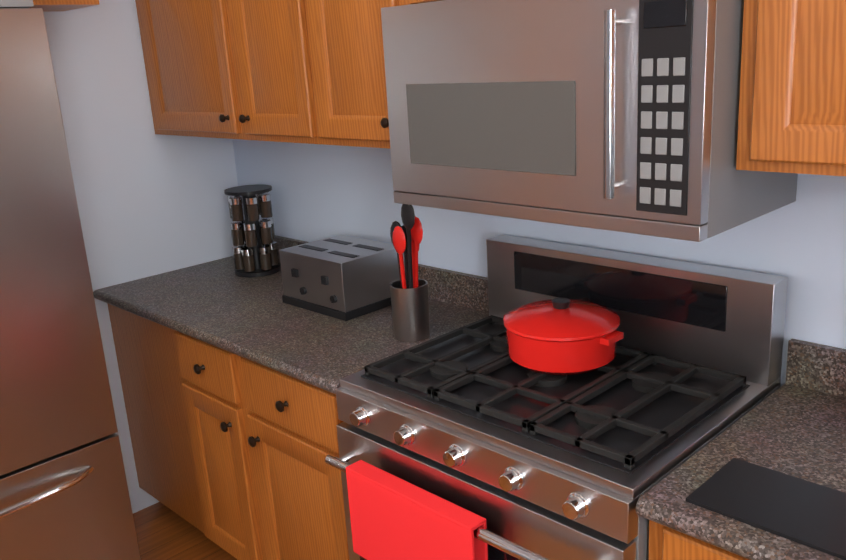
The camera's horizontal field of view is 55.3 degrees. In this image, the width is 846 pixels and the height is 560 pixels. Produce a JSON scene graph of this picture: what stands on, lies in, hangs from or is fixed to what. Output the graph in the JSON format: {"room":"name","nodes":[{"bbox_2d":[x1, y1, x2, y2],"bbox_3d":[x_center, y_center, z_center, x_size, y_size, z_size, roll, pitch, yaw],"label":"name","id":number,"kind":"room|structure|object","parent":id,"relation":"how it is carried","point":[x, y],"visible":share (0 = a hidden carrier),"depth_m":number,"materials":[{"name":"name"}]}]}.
{"room":"kitchen","nodes":[
{"label":"kitchen","id":0,"kind":"room"},
{"bbox_2d":[43,0,237,512],"bbox_3d":[-1.546,0.040,2.157,2.790,2.260,0.750,-18,22,-42],"label":"wall","id":1,"kind":"structure","parent":0,"point":[150,202],"depth_m":2.92,"materials":[{"name":"white paint"}]},
{"bbox_2d":[31,0,98,11],"bbox_3d":[-1.334,-0.957,2.301,0.672,0.350,0.300,-18,22,-42],"label":"upper cabinet","id":2,"kind":"object","parent":1,"relation":"attached to","point":[54,5],"visible":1,"depth_m":2.39,"materials":[{"name":"brown wood"}]},
{"bbox_2d":[133,502,237,559],"bbox_3d":[-3.472,1.590,1.442,7.750,0.100,8.600,-18,22,-42],"label":"floor","id":3,"kind":"structure","parent":0,"point":[163,532],"depth_m":2.96,"materials":[{"name":"laminate"}]},
{"bbox_2d":[0,0,140,559],"bbox_3d":[-1.426,0.241,2.175,0.930,1.850,0.658,-18,22,-42],"label":"refrigerator","id":4,"kind":"object","parent":3,"relation":"on","point":[64,493],"visible":1,"depth_m":2.19,"materials":[{"name":"grey metal"}]},
{"bbox_2d":[107,303,748,559],"bbox_3d":[0.152,0.653,2.174,0.650,0.874,3.064,-18,22,-42],"label":"base cabinet","id":5,"kind":"object","parent":3,"relation":"on","point":[231,451],"visible":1,"depth_m":2.45,"materials":[{"name":"brown wood"}]},
{"bbox_2d":[93,235,488,393],"bbox_3d":[-0.470,0.037,2.619,0.647,0.134,1.381,-18,22,-42],"label":"countertop","id":6,"kind":"structure","parent":5,"relation":"on","point":[248,318],"depth_m":2.43,"materials":[{"name":"grey stone"}]},
{"bbox_2d":[224,184,280,277],"bbox_3d":[-0.625,-0.182,2.969,0.170,0.312,0.170,-18,22,-42],"label":"spice carousel","id":7,"kind":"object","parent":6,"relation":"on","point":[255,249],"visible":1,"depth_m":2.93,"materials":[{"name":"black plastic"}]},
{"bbox_2d":[279,235,404,320],"bbox_3d":[-0.256,-0.017,2.558,0.265,0.176,0.320,-18,22,-42],"label":"toaster","id":8,"kind":"object","parent":6,"relation":"on","point":[344,277],"visible":0.98,"depth_m":2.46,"materials":[{"name":"silver metal"}]},
{"bbox_2d":[390,204,429,341],"bbox_3d":[-0.038,-0.030,2.177,0.104,0.385,0.115,-18,22,-42],"label":"utensil crock","id":9,"kind":"object","parent":6,"relation":"on","point":[410,305],"visible":1,"depth_m":2.17,"materials":[{"name":"silver metal"}]},
{"bbox_2d":[636,339,845,559],"bbox_3d":[0.874,0.331,1.301,0.647,0.134,0.809,-18,22,-42],"label":"countertop","id":10,"kind":"structure","parent":5,"relation":"on","point":[794,425],"depth_m":1.50,"materials":[{"name":"grey stone"}]},
{"bbox_2d":[686,458,845,559],"bbox_3d":[0.636,0.378,1.293,0.180,0.006,0.370,-18,22,-42],"label":"cutting board","id":11,"kind":"object","parent":10,"relation":"on","point":[802,511],"visible":1,"depth_m":1.33,"materials":[{"name":"black plastic"}]},
{"bbox_2d":[325,235,787,559],"bbox_3d":[0.283,0.556,1.919,0.716,1.125,0.792,-18,22,-42],"label":"range","id":12,"kind":"object","parent":3,"relation":"on","point":[473,441],"visible":0.85,"depth_m":1.74,"materials":[{"name":"grey metal"}]},
{"bbox_2d":[503,298,623,374],"bbox_3d":[0.323,0.114,1.891,0.270,0.142,0.296,-18,22,-42],"label":"pot","id":13,"kind":"object","parent":12,"relation":"on","point":[560,336],"visible":0.98,"depth_m":1.80,"materials":[{"name":"red ceramic"}]},
{"bbox_2d":[232,139,845,386],"bbox_3d":[0.599,-0.697,1.833,0.150,3.600,4.000,-18,22,-42],"label":"wall","id":14,"kind":"structure","parent":0,"point":[319,191],"depth_m":2.27,"materials":[{"name":"blue"}]},
{"bbox_2d":[135,0,238,138],"bbox_3d":[-0.688,-0.899,2.751,0.340,0.782,0.603,-18,22,-42],"label":"upper cabinet","id":15,"kind":"object","parent":14,"relation":"attached to","point":[187,62],"depth_m":2.66,"materials":[{"name":"brown wood"}]},
{"bbox_2d":[223,0,314,143],"bbox_3d":[-0.340,-0.823,2.410,0.340,0.782,0.383,-18,22,-42],"label":"upper cabinet","id":16,"kind":"object","parent":14,"relation":"attached to","point":[304,71],"depth_m":2.35,"materials":[{"name":"brown wood"}]},
{"bbox_2d":[299,0,402,148],"bbox_3d":[-0.066,-0.764,2.140,0.340,0.782,0.395,-18,22,-42],"label":"upper cabinet","id":17,"kind":"object","parent":14,"relation":"attached to","point":[346,79],"depth_m":2.11,"materials":[{"name":"brown wood"}]},
{"bbox_2d":[403,0,443,4],"bbox_3d":[0.349,-0.837,1.676,0.340,0.435,0.810,-18,22,-42],"label":"upper cabinet","id":18,"kind":"object","parent":14,"relation":"attached to","point":[405,2],"depth_m":1.91,"materials":[{"name":"brown wood"}]},
{"bbox_2d":[381,0,797,241],"bbox_3d":[0.330,-0.388,1.757,0.467,0.450,0.788,-18,22,-42],"label":"microwave","id":19,"kind":"object","parent":18,"relation":"attached to","point":[618,115],"visible":1,"depth_m":1.54,"materials":[{"name":"grey metal"}]},
{"bbox_2d":[736,0,845,175],"bbox_3d":[0.940,-0.544,1.155,0.340,0.782,0.835,-18,22,-42],"label":"upper cabinet","id":20,"kind":"object","parent":14,"relation":"attached to","point":[792,118],"depth_m":1.33,"materials":[{"name":"brown wood"}]}
]}

